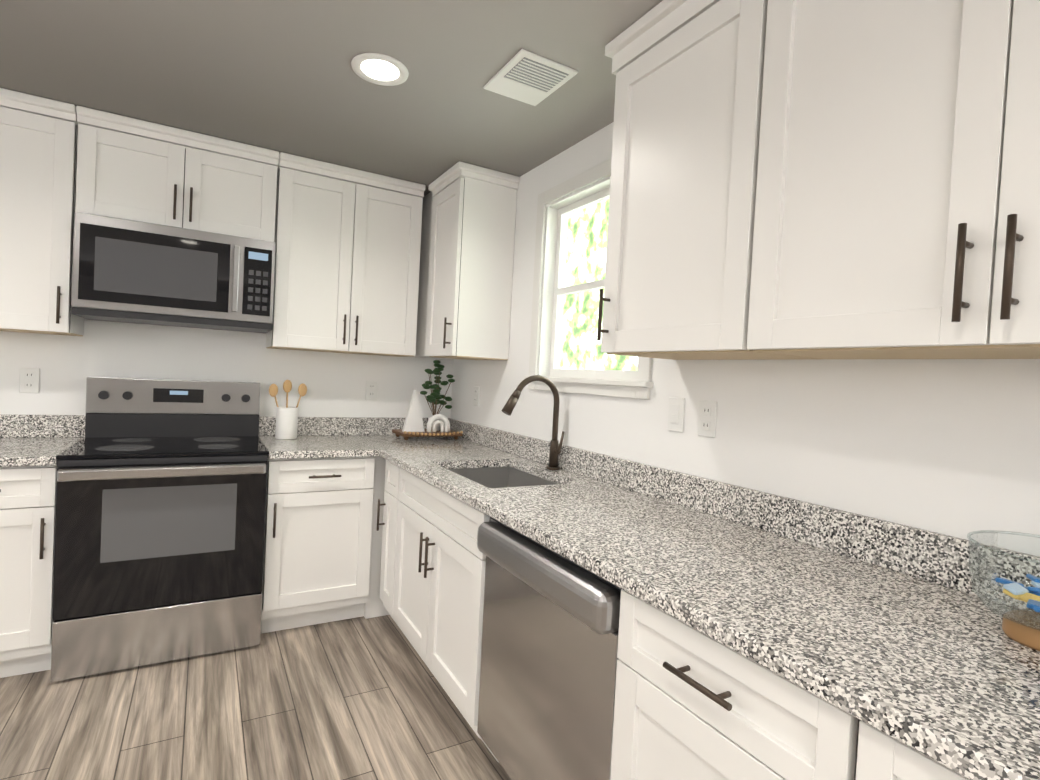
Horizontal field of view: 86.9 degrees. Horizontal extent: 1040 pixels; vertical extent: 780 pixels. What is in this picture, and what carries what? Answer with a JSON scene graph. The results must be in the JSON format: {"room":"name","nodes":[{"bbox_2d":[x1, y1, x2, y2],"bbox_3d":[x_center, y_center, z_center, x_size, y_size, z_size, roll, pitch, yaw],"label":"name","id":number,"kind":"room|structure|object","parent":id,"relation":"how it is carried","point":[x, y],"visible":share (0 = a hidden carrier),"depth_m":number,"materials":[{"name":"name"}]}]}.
{"room":"kitchen","nodes":[
{"label":"kitchen","id":0,"kind":"room"},
{"bbox_2d":[0,318,452,417],"bbox_3d":[-2.656,-0.075,2.489,5.240,2.392,0.120,2,2,-30],"label":"wall","id":1,"kind":"structure","parent":0,"point":[68,365],"depth_m":2.97,"materials":[{"name":"white paint"}]},
{"bbox_2d":[19,368,39,392],"bbox_3d":[-2.325,-0.045,2.604,0.072,0.118,0.009,2,2,-30],"label":"electrical outlet","id":2,"kind":"object","parent":1,"relation":"attached to","point":[29,380],"visible":1,"depth_m":2.60,"materials":[{"name":"white plastic"}]},
{"bbox_2d":[0,88,83,335],"bbox_3d":[-2.218,-0.753,2.418,0.440,0.984,0.368,2,2,-30],"label":"upper cabinet","id":3,"kind":"object","parent":1,"relation":"attached to","point":[38,150],"visible":0.94,"depth_m":2.35,"materials":[{"name":"white paint"}]},
{"bbox_2d":[0,414,85,437],"bbox_3d":[-2.356,0.170,2.587,0.503,0.108,0.022,2,2,-30],"label":"backsplash","id":4,"kind":"structure","parent":1,"relation":"attached to","point":[11,426],"depth_m":2.62,"materials":[{"name":"stone"}]},
{"bbox_2d":[75,105,278,241],"bbox_3d":[-1.660,-0.994,2.724,0.808,0.462,0.368,2,2,-30],"label":"upper cabinet","id":5,"kind":"object","parent":1,"relation":"attached to","point":[129,168],"visible":0.75,"depth_m":2.57,"materials":[{"name":"white paint"}]},
{"bbox_2d":[71,212,275,332],"bbox_3d":[-1.662,-0.540,2.708,0.790,0.436,0.437,2,2,-30],"label":"microwave","id":6,"kind":"object","parent":5,"relation":"attached to","point":[131,271],"visible":1,"depth_m":2.52,"materials":[{"name":"grey metal"}]},
{"bbox_2d":[266,152,424,356],"bbox_3d":[-0.986,-0.707,3.124,0.770,0.984,0.368,2,2,-30],"label":"upper cabinet","id":7,"kind":"object","parent":1,"relation":"attached to","point":[347,256],"visible":0.96,"depth_m":2.98,"materials":[{"name":"white paint"}]},
{"bbox_2d":[258,416,444,435],"bbox_3d":[-0.982,0.222,3.373,1.129,0.108,0.024,2,2,-30],"label":"backsplash","id":8,"kind":"structure","parent":1,"relation":"attached to","point":[267,425],"depth_m":3.31,"materials":[{"name":"stone"}]},
{"bbox_2d":[365,381,377,399],"bbox_3d":[-0.921,0.003,3.408,0.072,0.118,0.009,2,2,-30],"label":"electrical outlet","id":9,"kind":"object","parent":1,"relation":"attached to","point":[371,390],"visible":1,"depth_m":3.40,"materials":[{"name":"white plastic"}]},
{"bbox_2d":[0,615,511,779],"bbox_3d":[-0.956,1.313,-0.570,5.240,0.060,7.240,2,2,-30],"label":"floor","id":10,"kind":"structure","parent":0,"point":[360,698],"depth_m":2.03,"materials":[{"name":"brown wood"}]},
{"bbox_2d":[0,465,57,677],"bbox_3d":[-2.220,0.713,2.328,0.488,0.867,0.658,2,2,-30],"label":"base cabinet","id":11,"kind":"object","parent":10,"relation":"on","point":[27,514],"visible":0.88,"depth_m":2.16,"materials":[{"name":"white paint"}]},
{"bbox_2d":[0,437,84,466],"bbox_3d":[-2.207,0.257,2.320,0.503,0.037,0.641,2,2,-30],"label":"countertop","id":12,"kind":"structure","parent":11,"relation":"on","point":[15,452],"depth_m":2.28,"materials":[{"name":"stone"}]},
{"bbox_2d":[50,377,268,681],"bbox_3d":[-1.639,0.566,2.589,0.764,1.208,0.714,2,2,-30],"label":"range","id":13,"kind":"object","parent":10,"relation":"on","point":[161,492],"visible":1,"depth_m":2.37,"materials":[{"name":"grey metal"}]},
{"bbox_2d":[261,456,389,633],"bbox_3d":[-0.839,0.765,3.120,1.161,0.867,0.658,2,2,-30],"label":"base cabinet","id":14,"kind":"object","parent":10,"relation":"on","point":[322,549],"visible":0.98,"depth_m":2.72,"materials":[{"name":"white paint"}]},
{"bbox_2d":[259,435,402,466],"bbox_3d":[-0.999,0.308,2.774,0.510,0.037,1.056,2,2,-30],"label":"countertop","id":15,"kind":"structure","parent":14,"relation":"on","point":[304,446],"depth_m":2.78,"materials":[{"name":"stone"}]},
{"bbox_2d":[269,380,306,438],"bbox_3d":[-1.286,0.105,3.039,0.196,0.324,0.112,2,2,-30],"label":"utensil crock","id":16,"kind":"object","parent":15,"relation":"on","point":[286,421],"visible":1,"depth_m":3.00,"materials":[{"name":"white ceramic"}]},
{"bbox_2d":[383,435,502,458],"bbox_3d":[-0.489,0.328,3.060,0.360,0.037,1.066,2,2,-30],"label":"countertop","id":17,"kind":"structure","parent":14,"relation":"on","point":[444,447],"depth_m":3.01,"materials":[{"name":"stone"}]},
{"bbox_2d":[392,360,462,439],"bbox_3d":[-0.560,0.054,3.372,0.380,0.485,0.269,2,2,-30],"label":"decorative tray","id":18,"kind":"object","parent":17,"relation":"on","point":[413,426],"visible":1,"depth_m":3.34,"materials":[{"name":"white ceramic"}]},
{"bbox_2d":[359,435,1039,779],"bbox_3d":[0.331,0.405,1.613,0.650,0.037,4.396,2,2,-30],"label":"countertop","id":19,"kind":"structure","parent":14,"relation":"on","point":[947,677],"depth_m":1.04,"materials":[{"name":"stone"}]},
{"bbox_2d":[448,467,557,487],"bbox_3d":[-0.087,0.490,2.346,0.478,0.208,0.673,2,2,-30],"label":"sink","id":20,"kind":"object","parent":19,"relation":"in","point":[496,477],"visible":0.08,"depth_m":2.64,"materials":[{"name":"silver metal"}]},
{"bbox_2d":[501,375,564,469],"bbox_3d":[0.060,0.143,2.388,0.304,0.418,0.087,2,2,-30],"label":"faucet","id":21,"kind":"object","parent":19,"relation":"on","point":[508,408],"visible":1,"depth_m":2.43,"materials":[{"name":"brown metal"}]},
{"bbox_2d":[967,530,1039,650],"bbox_3d":[0.907,0.351,0.933,0.239,0.160,0.239,2,2,-30],"label":"candy bowl","id":22,"kind":"object","parent":19,"relation":"on","point":[1022,626],"visible":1,"depth_m":0.96,"materials":[{"name":"clear glass"}]},
{"bbox_2d":[377,460,399,623],"bbox_3d":[-0.399,0.794,2.856,0.658,0.867,0.231,2,2,-30],"label":"base cabinet","id":23,"kind":"object","parent":10,"relation":"on","point":[389,524],"visible":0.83,"depth_m":2.73,"materials":[{"name":"white paint"}]},
{"bbox_2d":[393,467,498,761],"bbox_3d":[-0.113,0.821,2.355,0.658,0.867,0.916,2,2,-30],"label":"base cabinet","id":24,"kind":"object","parent":10,"relation":"on","point":[439,583],"visible":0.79,"depth_m":2.11,"materials":[{"name":"white paint"}]},
{"bbox_2d":[477,517,620,779],"bbox_3d":[0.274,0.857,1.659,0.642,0.868,0.670,2,2,-30],"label":"dishwasher","id":25,"kind":"object","parent":10,"relation":"on","point":[549,648],"visible":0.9,"depth_m":1.47,"materials":[{"name":"grey metal"}]},
{"bbox_2d":[610,589,860,779],"bbox_3d":[0.575,0.885,1.150,0.658,0.867,0.506,2,2,-30],"label":"base cabinet","id":26,"kind":"object","parent":10,"relation":"on","point":[691,703],"visible":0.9,"depth_m":1.00,"materials":[{"name":"white paint"}]},
{"bbox_2d":[856,721,968,779],"bbox_3d":[0.825,0.908,0.712,0.658,0.867,0.496,2,2,-30],"label":"base cabinet","id":27,"kind":"object","parent":10,"relation":"on","point":[881,755],"visible":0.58,"depth_m":0.73,"materials":[{"name":"white paint"}]},
{"bbox_2d":[0,0,662,195],"bbox_3d":[-0.830,-1.135,-0.628,5.240,0.060,7.240,2,2,-30],"label":"ceiling","id":28,"kind":"structure","parent":0,"point":[280,76],"depth_m":2.02,"materials":[{"name":"paint"}]},
{"bbox_2d":[351,53,408,85],"bbox_3d":[-0.501,-1.145,1.968,0.200,0.008,0.200,2,2,-30],"label":"recessed light","id":29,"kind":"object","parent":28,"relation":"in","point":[380,69],"visible":1,"depth_m":1.96,"materials":[{"name":"white"}]},
{"bbox_2d":[483,49,577,105],"bbox_3d":[0.033,-1.115,1.981,0.230,0.014,0.290,2,2,-30],"label":"ceiling vent","id":30,"kind":"object","parent":28,"relation":"in","point":[525,76],"visible":1,"depth_m":1.96,"materials":[{"name":"white plastic"}]},
{"bbox_2d":[450,122,1039,556],"bbox_3d":[1.357,0.176,0.621,0.120,2.392,7.120,2,2,-30],"label":"wall","id":31,"kind":"structure","parent":0,"point":[946,446],"depth_m":1.47,"materials":[{"name":"white paint"}]},
{"bbox_2d":[408,161,519,359],"bbox_3d":[-0.384,-0.678,3.218,0.368,0.984,0.805,2,2,-30],"label":"upper cabinet","id":32,"kind":"object","parent":31,"relation":"attached to","point":[466,258],"visible":1,"depth_m":2.93,"materials":[{"name":"white paint"}]},
{"bbox_2d":[473,386,479,405],"bbox_3d":[-0.266,0.037,3.330,0.009,0.118,0.072,2,2,-30],"label":"electrical outlet","id":33,"kind":"object","parent":31,"relation":"attached to","point":[476,396],"visible":1,"depth_m":3.32,"materials":[{"name":"white plastic"}]},
{"bbox_2d":[524,158,652,399],"bbox_3d":[0.330,-0.471,2.421,0.155,0.978,0.890,2,2,-30],"label":"window","id":34,"kind":"structure","parent":31,"relation":"in","point":[551,290],"depth_m":2.66,"materials":[{"name":"white wood"}]},
{"bbox_2d":[667,397,684,431],"bbox_3d":[0.542,0.085,1.915,0.011,0.118,0.072,2,2,-30],"label":"light switch","id":35,"kind":"object","parent":31,"relation":"attached to","point":[676,415],"visible":1,"depth_m":1.91,"materials":[{"name":"white plastic"}]},
{"bbox_2d":[698,400,716,437],"bbox_3d":[0.611,0.094,1.796,0.009,0.118,0.072,2,2,-30],"label":"electrical outlet","id":36,"kind":"object","parent":31,"relation":"attached to","point":[707,418],"visible":1,"depth_m":1.79,"materials":[{"name":"white plastic"}]},
{"bbox_2d":[597,0,818,359],"bbox_3d":[0.537,-0.592,1.606,0.368,0.984,0.573,2,2,-30],"label":"upper cabinet","id":37,"kind":"object","parent":31,"relation":"attached to","point":[686,137],"visible":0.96,"depth_m":1.49,"materials":[{"name":"white paint"}]},
{"bbox_2d":[448,418,1039,611],"bbox_3d":[0.608,0.342,1.768,0.022,0.108,4.396,2,2,-30],"label":"backsplash","id":38,"kind":"structure","parent":31,"relation":"attached to","point":[935,557],"depth_m":1.48,"materials":[{"name":"stone"}]},
{"bbox_2d":[747,0,1039,358],"bbox_3d":[0.910,-0.557,0.953,0.368,0.984,0.926,2,2,-30],"label":"upper cabinet","id":39,"kind":"object","parent":31,"relation":"attached to","point":[897,209],"visible":0.98,"depth_m":1.03,"materials":[{"name":"white paint"}]},
{"label":"outside","id":40,"kind":"structure","parent":0,"visible":0},
{"bbox_2d":[560,199,637,370],"bbox_3d":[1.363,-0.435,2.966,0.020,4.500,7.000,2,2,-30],"label":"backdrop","id":41,"kind":"structure","parent":40,"point":[586,320],"depth_m":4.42,"materials":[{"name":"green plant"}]}
]}

